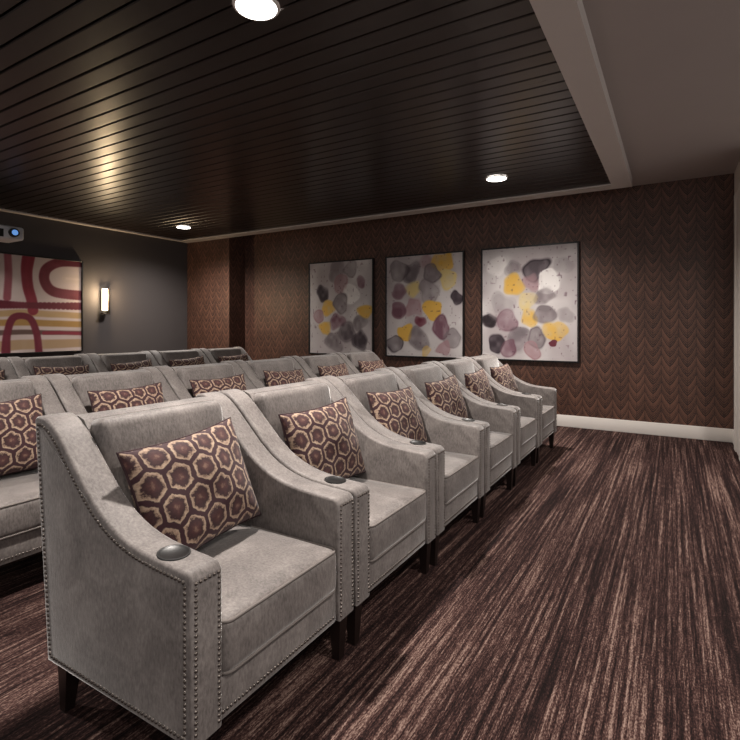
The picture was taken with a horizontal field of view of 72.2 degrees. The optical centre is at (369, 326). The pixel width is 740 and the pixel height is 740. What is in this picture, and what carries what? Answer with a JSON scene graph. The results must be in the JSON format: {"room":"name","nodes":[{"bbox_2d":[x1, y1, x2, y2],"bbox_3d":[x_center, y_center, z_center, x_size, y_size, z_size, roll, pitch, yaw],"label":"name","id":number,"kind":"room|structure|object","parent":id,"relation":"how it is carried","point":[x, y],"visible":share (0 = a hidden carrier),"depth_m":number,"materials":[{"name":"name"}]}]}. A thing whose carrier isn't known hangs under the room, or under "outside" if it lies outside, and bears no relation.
{"room":"auditorium","nodes":[
{"label":"auditorium","id":0,"kind":"room"},
{"bbox_2d":[0,225,23,242],"bbox_3d":[-4.800,-1.376,6.431,0.446,0.513,0.600,0,0,31],"label":"ceiling projector","id":1,"kind":"object","parent":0,"point":[8,234],"depth_m":6.47,"materials":[{"name":"grey plastic"}]},
{"bbox_2d":[0,211,186,357],"bbox_3d":[-5.827,-0.215,6.126,0.100,3.030,9.500,0,0,31],"label":"wall","id":2,"kind":"structure","parent":0,"point":[145,276],"depth_m":8.65,"materials":[{"name":"grey paint"}]},
{"bbox_2d":[0,252,82,354],"bbox_3d":[-5.012,-0.330,7.340,0.048,1.436,1.696,0,0,31],"label":"painting","id":3,"kind":"object","parent":2,"relation":"attached to","point":[41,298],"visible":1,"depth_m":7.52,"materials":[{"name":"fabric"}]},
{"bbox_2d":[100,288,109,313],"bbox_3d":[-4.364,-0.430,8.357,0.110,0.440,0.110,0,0,31],"label":"wall sconce","id":4,"kind":"object","parent":2,"relation":"attached to","point":[105,293],"visible":1,"depth_m":8.33,"materials":[{"name":"white glass"}]},
{"bbox_2d":[0,426,739,739],"bbox_3d":[-1.044,1.350,3.311,11.200,0.100,9.600,0,0,31],"label":"floor","id":5,"kind":"structure","parent":0,"point":[596,596],"depth_m":2.17,"materials":[{"name":"carpet"}]},
{"bbox_2d":[0,357,17,379],"bbox_3d":[-3.576,0.803,4.603,0.809,0.994,0.806,0,0,31],"label":"armchair","id":6,"kind":"object","parent":5,"relation":"on","point":[5,364],"visible":0.1,"depth_m":5.00,"materials":[{"name":"fabric"}]},
{"bbox_2d":[0,369,4,379],"bbox_3d":[-3.619,0.607,4.624,0.213,0.425,0.553,0,0,36],"label":"throw pillow","id":7,"kind":"object","parent":6,"relation":"on","point":[2,372],"visible":0.27,"depth_m":4.85,"materials":[{"name":"fabric"}]},
{"bbox_2d":[0,375,64,565],"bbox_3d":[-1.976,0.803,2.701,0.809,0.994,0.806,0,0,31],"label":"armchair","id":8,"kind":"object","parent":5,"relation":"on","point":[20,516],"visible":0.2,"depth_m":2.50,"materials":[{"name":"fabric"}]},
{"bbox_2d":[0,381,37,476],"bbox_3d":[-2.162,0.590,2.813,0.218,0.538,0.565,0,0,31],"label":"cushion","id":9,"kind":"object","parent":8,"relation":"on","point":[9,390],"depth_m":2.95,"materials":[{"name":"fabric"}]},
{"bbox_2d":[0,469,40,537],"bbox_3d":[-1.869,0.915,2.637,0.558,0.204,0.565,0,0,31],"label":"seat cushion","id":10,"kind":"object","parent":8,"relation":"on","point":[20,516],"depth_m":2.47,"materials":[{"name":"fabric"}]},
{"bbox_2d":[0,393,42,475],"bbox_3d":[-2.019,0.607,2.723,0.201,0.434,0.570,0,0,29],"label":"throw pillow","id":11,"kind":"object","parent":8,"relation":"on","point":[18,442],"visible":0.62,"depth_m":2.77,"materials":[{"name":"fabric"}]},
{"bbox_2d":[6,354,97,378],"bbox_3d":[-3.161,0.803,5.293,0.809,0.994,0.806,0,0,31],"label":"armchair","id":12,"kind":"object","parent":5,"relation":"on","point":[22,367],"visible":0.14,"depth_m":5.32,"materials":[{"name":"fabric"}]},
{"bbox_2d":[25,356,81,375],"bbox_3d":[-3.346,0.590,5.405,0.218,0.538,0.565,0,0,31],"label":"cushion","id":13,"kind":"object","parent":12,"relation":"on","point":[47,361],"depth_m":5.35,"materials":[{"name":"fabric"}]},
{"bbox_2d":[33,364,88,375],"bbox_3d":[-3.201,0.607,5.316,0.214,0.425,0.558,0,0,38],"label":"throw pillow","id":14,"kind":"object","parent":12,"relation":"on","point":[82,369],"visible":0.36,"depth_m":5.29,"materials":[{"name":"fabric"}]},
{"bbox_2d":[43,367,178,414],"bbox_3d":[-1.561,0.803,3.392,0.809,0.994,0.806,0,0,31],"label":"armchair","id":15,"kind":"object","parent":5,"relation":"on","point":[71,390],"visible":0.09,"depth_m":3.36,"materials":[{"name":"fabric"}]},
{"bbox_2d":[72,371,152,412],"bbox_3d":[-1.747,0.590,3.504,0.218,0.538,0.565,0,0,31],"label":"cushion","id":16,"kind":"object","parent":15,"relation":"on","point":[115,380],"depth_m":3.42,"materials":[{"name":"fabric"}]},
{"bbox_2d":[87,382,163,411],"bbox_3d":[-1.603,0.607,3.421,0.201,0.415,0.556,0,0,28],"label":"throw pillow","id":17,"kind":"object","parent":15,"relation":"on","point":[105,400],"visible":0.38,"depth_m":3.35,"materials":[{"name":"fabric"}]},
{"bbox_2d":[86,351,158,372],"bbox_3d":[-2.745,0.803,5.984,0.809,0.994,0.806,0,0,31],"label":"armchair","id":18,"kind":"object","parent":5,"relation":"on","point":[101,362],"visible":0.1,"depth_m":5.97,"materials":[{"name":"fabric"}]},
{"bbox_2d":[101,353,146,371],"bbox_3d":[-2.931,0.590,6.096,0.218,0.538,0.565,0,0,31],"label":"cushion","id":19,"kind":"object","parent":18,"relation":"on","point":[106,359],"depth_m":6.02,"materials":[{"name":"fabric"}]},
{"bbox_2d":[110,359,151,370],"bbox_3d":[-2.781,0.607,6.009,0.203,0.434,0.571,0,0,26],"label":"throw pillow","id":20,"kind":"object","parent":18,"relation":"on","point":[145,363],"visible":0.32,"depth_m":5.94,"materials":[{"name":"fabric"}]},
{"bbox_2d":[149,349,210,366],"bbox_3d":[-2.330,0.803,6.675,0.809,0.994,0.806,0,0,31],"label":"armchair","id":21,"kind":"object","parent":5,"relation":"on","point":[162,358],"visible":0.09,"depth_m":6.67,"materials":[{"name":"fabric"}]},
{"bbox_2d":[161,350,198,366],"bbox_3d":[-2.516,0.590,6.787,0.218,0.538,0.565,0,0,31],"label":"cushion","id":22,"kind":"object","parent":21,"relation":"on","point":[175,354],"depth_m":6.71,"materials":[{"name":"fabric"}]},
{"bbox_2d":[169,356,204,366],"bbox_3d":[-2.378,0.607,6.702,0.203,0.435,0.571,0,0,29],"label":"throw pillow","id":23,"kind":"object","parent":21,"relation":"on","point":[199,360],"visible":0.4,"depth_m":6.64,"materials":[{"name":"fabric"}]},
{"bbox_2d":[35,391,353,739],"bbox_3d":[-0.605,0.803,1.877,0.809,0.994,0.806,0,0,31],"label":"armchair","id":24,"kind":"object","parent":5,"relation":"on","point":[177,635],"visible":0.95,"depth_m":1.62,"materials":[{"name":"fabric"}]},
{"bbox_2d":[91,401,222,507],"bbox_3d":[-0.791,0.590,1.989,0.218,0.538,0.565,0,0,31],"label":"cushion","id":25,"kind":"object","parent":24,"relation":"on","point":[113,431],"depth_m":1.89,"materials":[{"name":"fabric"}]},
{"bbox_2d":[116,417,260,549],"bbox_3d":[-0.644,0.597,1.887,0.224,0.430,0.562,0,0,21],"label":"throw pillow","id":26,"kind":"object","parent":24,"relation":"on","point":[195,488],"visible":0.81,"depth_m":1.79,"materials":[{"name":"fabric"}]},
{"bbox_2d":[196,524,335,671],"bbox_3d":[-0.497,0.915,1.813,0.558,0.204,0.565,0,0,31],"label":"seat cushion","id":27,"kind":"object","parent":24,"relation":"on","point":[276,578],"depth_m":1.71,"materials":[{"name":"fabric"}]},
{"bbox_2d":[154,361,255,399],"bbox_3d":[-1.146,0.803,4.083,0.809,0.994,0.806,0,0,31],"label":"armchair","id":28,"kind":"object","parent":5,"relation":"on","point":[178,377],"visible":0.11,"depth_m":4.05,"materials":[{"name":"fabric"}]},
{"bbox_2d":[176,364,234,397],"bbox_3d":[-1.332,0.590,4.195,0.218,0.538,0.565,0,0,31],"label":"cushion","id":29,"kind":"object","parent":28,"relation":"on","point":[184,374],"depth_m":4.11,"materials":[{"name":"fabric"}]},
{"bbox_2d":[189,374,246,397],"bbox_3d":[-1.183,0.607,4.104,0.214,0.412,0.567,0,0,37],"label":"throw pillow","id":30,"kind":"object","parent":28,"relation":"on","point":[238,381],"visible":0.35,"depth_m":4.04,"materials":[{"name":"fabric"}]},
{"bbox_2d":[199,347,251,363],"bbox_3d":[-1.915,0.803,7.366,0.809,0.994,0.806,0,0,31],"label":"armchair","id":31,"kind":"object","parent":5,"relation":"on","point":[212,355],"visible":0.12,"depth_m":7.34,"materials":[{"name":"fabric"}]},
{"bbox_2d":[210,348,241,362],"bbox_3d":[-2.101,0.590,7.478,0.218,0.538,0.565,0,0,31],"label":"cushion","id":32,"kind":"object","parent":31,"relation":"on","point":[216,352],"depth_m":7.40,"materials":[{"name":"fabric"}]},
{"bbox_2d":[218,353,248,361],"bbox_3d":[-1.949,0.607,7.388,0.212,0.423,0.561,0,0,30],"label":"throw pillow","id":33,"kind":"object","parent":31,"relation":"on","point":[244,357],"visible":0.34,"depth_m":7.34,"materials":[{"name":"fabric"}]},
{"bbox_2d":[232,356,309,387],"bbox_3d":[-0.731,0.803,4.774,0.809,0.994,0.806,0,0,31],"label":"armchair","id":34,"kind":"object","parent":5,"relation":"on","point":[253,369],"visible":0.08,"depth_m":4.72,"materials":[{"name":"fabric"}]},
{"bbox_2d":[250,359,293,386],"bbox_3d":[-0.917,0.590,4.886,0.218,0.538,0.565,0,0,31],"label":"cushion","id":35,"kind":"object","parent":34,"relation":"on","point":[257,367],"depth_m":4.79,"materials":[{"name":"fabric"}]},
{"bbox_2d":[263,369,304,386],"bbox_3d":[-0.768,0.607,4.798,0.228,0.428,0.555,0,0,37],"label":"throw pillow","id":36,"kind":"object","parent":34,"relation":"on","point":[272,378],"visible":0.36,"depth_m":4.71,"materials":[{"name":"fabric"}]},
{"bbox_2d":[290,353,354,377],"bbox_3d":[-0.316,0.803,5.465,0.809,0.994,0.806,0,0,31],"label":"armchair","id":37,"kind":"object","parent":5,"relation":"on","point":[309,364],"visible":0.13,"depth_m":5.42,"materials":[{"name":"fabric"}]},
{"bbox_2d":[305,355,339,376],"bbox_3d":[-0.502,0.590,5.576,0.218,0.538,0.565,0,0,31],"label":"cushion","id":38,"kind":"object","parent":37,"relation":"on","point":[312,362],"depth_m":5.48,"materials":[{"name":"fabric"}]},
{"bbox_2d":[317,363,348,376],"bbox_3d":[-0.359,0.607,5.491,0.209,0.408,0.558,0,0,27],"label":"throw pillow","id":39,"kind":"object","parent":37,"relation":"on","point":[341,369],"visible":0.41,"depth_m":5.41,"materials":[{"name":"fabric"}]},
{"bbox_2d":[218,377,435,645],"bbox_3d":[-0.190,0.803,2.568,0.809,0.994,0.806,0,0,31],"label":"armchair","id":40,"kind":"object","parent":5,"relation":"on","point":[394,500],"visible":0.58,"depth_m":2.45,"materials":[{"name":"fabric"}]},
{"bbox_2d":[254,383,331,442],"bbox_3d":[-0.376,0.590,2.680,0.218,0.538,0.565,0,0,31],"label":"cushion","id":41,"kind":"object","parent":40,"relation":"on","point":[271,402],"depth_m":2.59,"materials":[{"name":"fabric"}]},
{"bbox_2d":[278,397,365,478],"bbox_3d":[-0.230,0.607,2.596,0.205,0.426,0.562,0,0,30],"label":"throw pillow","id":42,"kind":"object","parent":40,"relation":"on","point":[325,438],"visible":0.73,"depth_m":2.52,"materials":[{"name":"fabric"}]},
{"bbox_2d":[347,477,425,559],"bbox_3d":[-0.082,0.915,2.503,0.558,0.204,0.565,0,0,31],"label":"seat cushion","id":43,"kind":"object","parent":40,"relation":"on","point":[397,511],"depth_m":2.41,"materials":[{"name":"fabric"}]},
{"bbox_2d":[335,350,386,373],"bbox_3d":[0.099,0.803,6.156,0.809,0.994,0.806,0,0,31],"label":"armchair","id":44,"kind":"object","parent":5,"relation":"on","point":[351,359],"visible":0.12,"depth_m":6.09,"materials":[{"name":"fabric"}]},
{"bbox_2d":[347,352,374,371],"bbox_3d":[-0.086,0.590,6.267,0.218,0.538,0.565,0,0,31],"label":"cushion","id":45,"kind":"object","parent":44,"relation":"on","point":[353,357],"depth_m":6.17,"materials":[{"name":"fabric"}]},
{"bbox_2d":[358,359,384,372],"bbox_3d":[0.059,0.607,6.179,0.212,0.425,0.557,0,0,37],"label":"throw pillow","id":46,"kind":"object","parent":44,"relation":"on","point":[364,366],"visible":0.33,"depth_m":6.06,"materials":[{"name":"fabric"}]},
{"bbox_2d":[321,368,484,565],"bbox_3d":[0.225,0.803,3.259,0.809,0.994,0.806,0,0,31],"label":"armchair","id":47,"kind":"object","parent":5,"relation":"on","point":[458,447],"visible":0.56,"depth_m":3.18,"materials":[{"name":"fabric"}]},
{"bbox_2d":[346,372,397,413],"bbox_3d":[0.040,0.590,3.370,0.218,0.538,0.565,0,0,31],"label":"cushion","id":48,"kind":"object","parent":47,"relation":"on","point":[358,385],"depth_m":3.28,"materials":[{"name":"fabric"}]},
{"bbox_2d":[366,386,426,441],"bbox_3d":[0.188,0.607,3.279,0.218,0.422,0.560,0,0,36],"label":"throw pillow","id":49,"kind":"object","parent":47,"relation":"on","point":[397,411],"visible":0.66,"depth_m":3.19,"materials":[{"name":"fabric"}]},
{"bbox_2d":[445,451,478,502],"bbox_3d":[0.333,0.915,3.194,0.558,0.204,0.565,0,0,31],"label":"seat cushion","id":50,"kind":"object","parent":47,"relation":"on","point":[461,467],"depth_m":3.07,"materials":[{"name":"fabric"}]},
{"bbox_2d":[386,362,516,517],"bbox_3d":[0.640,0.803,3.950,0.809,0.994,0.806,0,0,31],"label":"armchair","id":51,"kind":"object","parent":5,"relation":"on","point":[499,423],"visible":0.41,"depth_m":3.90,"materials":[{"name":"fabric"}]},
{"bbox_2d":[404,365,442,397],"bbox_3d":[0.455,0.590,4.061,0.218,0.538,0.565,0,0,31],"label":"cushion","id":52,"kind":"object","parent":51,"relation":"on","point":[417,374],"depth_m":3.95,"materials":[{"name":"fabric"}]},
{"bbox_2d":[424,374,467,417],"bbox_3d":[0.612,0.607,3.970,0.212,0.427,0.576,0,0,37],"label":"throw pillow","id":53,"kind":"object","parent":51,"relation":"on","point":[445,394],"visible":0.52,"depth_m":3.87,"materials":[{"name":"fabric"}]},
{"bbox_2d":[490,431,512,467],"bbox_3d":[0.748,0.915,3.885,0.558,0.204,0.565,0,0,31],"label":"seat cushion","id":54,"kind":"object","parent":51,"relation":"on","point":[501,444],"depth_m":3.76,"materials":[{"name":"fabric"}]},
{"bbox_2d":[429,357,539,485],"bbox_3d":[1.055,0.803,4.641,0.809,0.994,0.806,0,0,31],"label":"armchair","id":55,"kind":"object","parent":5,"relation":"on","point":[527,407],"visible":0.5,"depth_m":4.63,"materials":[{"name":"fabric"}]},
{"bbox_2d":[445,360,474,385],"bbox_3d":[0.870,0.590,4.752,0.218,0.538,0.565,0,0,31],"label":"cushion","id":56,"kind":"object","parent":55,"relation":"on","point":[459,368],"depth_m":4.64,"materials":[{"name":"fabric"}]},
{"bbox_2d":[464,368,494,402],"bbox_3d":[1.013,0.607,4.667,0.201,0.424,0.562,0,0,27],"label":"throw pillow","id":57,"kind":"object","parent":55,"relation":"on","point":[477,382],"visible":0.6,"depth_m":4.54,"materials":[{"name":"fabric"}]},
{"bbox_2d":[520,416,536,444],"bbox_3d":[1.163,0.915,4.576,0.558,0.204,0.565,0,0,31],"label":"seat cushion","id":58,"kind":"object","parent":55,"relation":"on","point":[528,425],"depth_m":4.44,"materials":[{"name":"fabric"}]},
{"bbox_2d":[464,353,556,462],"bbox_3d":[1.470,0.803,5.332,0.809,0.994,0.806,0,0,31],"label":"armchair","id":59,"kind":"object","parent":5,"relation":"on","point":[547,396],"visible":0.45,"depth_m":5.34,"materials":[{"name":"fabric"}]},
{"bbox_2d":[476,356,499,375],"bbox_3d":[1.285,0.590,5.443,0.218,0.538,0.565,0,0,31],"label":"cushion","id":60,"kind":"object","parent":59,"relation":"on","point":[485,362],"depth_m":5.33,"materials":[{"name":"fabric"}]},
{"bbox_2d":[490,363,517,391],"bbox_3d":[1.425,0.607,5.360,0.208,0.417,0.556,0,0,30],"label":"throw pillow","id":61,"kind":"object","parent":59,"relation":"on","point":[503,374],"visible":0.51,"depth_m":5.25,"materials":[{"name":"fabric"}]},
{"bbox_2d":[542,405,554,427],"bbox_3d":[1.578,0.915,5.267,0.558,0.204,0.565,0,0,31],"label":"seat cushion","id":62,"kind":"object","parent":59,"relation":"on","point":[548,411],"depth_m":5.14,"materials":[{"name":"fabric"}]},
{"bbox_2d":[187,173,733,428],"bbox_3d":[0.260,-0.215,7.835,8.775,3.030,0.500,0,0,31],"label":"wall","id":63,"kind":"structure","parent":0,"point":[656,260],"depth_m":6.46,"materials":[{"name":"paper"}]},
{"bbox_2d":[308,258,373,353],"bbox_3d":[-0.496,-0.320,8.436,1.296,1.566,0.048,0,0,31],"label":"painting","id":64,"kind":"object","parent":63,"relation":"attached to","point":[340,293],"visible":0.98,"depth_m":8.42,"materials":[{"name":"paint"}]},
{"bbox_2d":[385,250,464,358],"bbox_3d":[0.807,-0.320,7.654,1.296,1.566,0.048,0,0,31],"label":"painting","id":65,"kind":"object","parent":63,"relation":"attached to","point":[425,293],"visible":1,"depth_m":7.62,"materials":[{"name":"paint"}]},
{"bbox_2d":[481,241,578,362],"bbox_3d":[2.136,-0.320,6.855,1.296,1.566,0.048,0,0,31],"label":"painting","id":66,"kind":"object","parent":63,"relation":"attached to","point":[530,293],"visible":1,"depth_m":6.82,"materials":[{"name":"paint"}]},
{"bbox_2d":[557,414,732,442],"bbox_3d":[0.864,1.225,7.637,7.535,0.150,0.018,0,0,31],"label":"baseboard","id":67,"kind":"structure","parent":63,"relation":"attached to","point":[639,427],"depth_m":6.12,"materials":[{"name":"white paint"}]},
{"bbox_2d":[582,0,739,185],"bbox_3d":[-1.044,-1.780,3.311,11.200,0.100,9.600,0,0,31],"label":"ceiling","id":68,"kind":"structure","parent":0,"point":[670,68],"depth_m":3.57,"materials":[{"name":"beige paint"}]},
{"bbox_2d":[0,0,610,239],"bbox_3d":[-2.663,-1.663,3.937,7.380,0.045,8.790,0,0,31],"label":"ceiling slats","id":69,"kind":"object","parent":68,"relation":"attached to","point":[152,117],"depth_m":3.88,"materials":[{"name":"brown wood"}]},
{"bbox_2d":[176,226,190,228],"bbox_3d":[-3.056,-1.633,8.311,0.240,0.009,0.240,0,0,31],"label":"recessed light","id":70,"kind":"object","parent":69,"relation":"in","point":[181,227],"visible":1,"depth_m":8.30,"materials":[{"name":"white paint"}]},
{"bbox_2d":[232,0,279,20],"bbox_3d":[-0.580,-1.633,2.588,0.240,0.009,0.240,0,0,31],"label":"recessed light","id":71,"kind":"object","parent":69,"relation":"in","point":[256,10],"visible":1,"depth_m":2.60,"materials":[{"name":"white paint"}]},
{"bbox_2d":[485,175,507,181],"bbox_3d":[1.393,-1.633,5.580,0.240,0.009,0.240,0,0,31],"label":"recessed light","id":72,"kind":"object","parent":69,"relation":"in","point":[494,178],"visible":1,"depth_m":5.56,"materials":[{"name":"white paint"}]},
{"bbox_2d":[0,0,631,242],"bbox_3d":[-2.596,-1.677,3.951,7.680,0.105,9.100,0,0,31],"label":"trim band","id":73,"kind":"object","parent":68,"relation":"attached to","point":[564,24],"visible":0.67,"depth_m":3.76,"materials":[{"name":"paint"}]},
{"bbox_2d":[734,160,739,193],"bbox_3d":[4.906,-0.215,4.694,2.425,3.030,1.100,0,0,31],"label":"wall","id":74,"kind":"structure","parent":0,"point":[737,171],"depth_m":5.41,"materials":[{"name":"paint"}]},
{"bbox_2d":[734,183,739,459],"bbox_3d":[3.728,-0.050,5.122,0.035,2.700,0.620,0,0,31],"label":"door frame","id":75,"kind":"structure","parent":74,"relation":"attached to","point":[737,194],"depth_m":5.17,"materials":[{"name":"white paint"}]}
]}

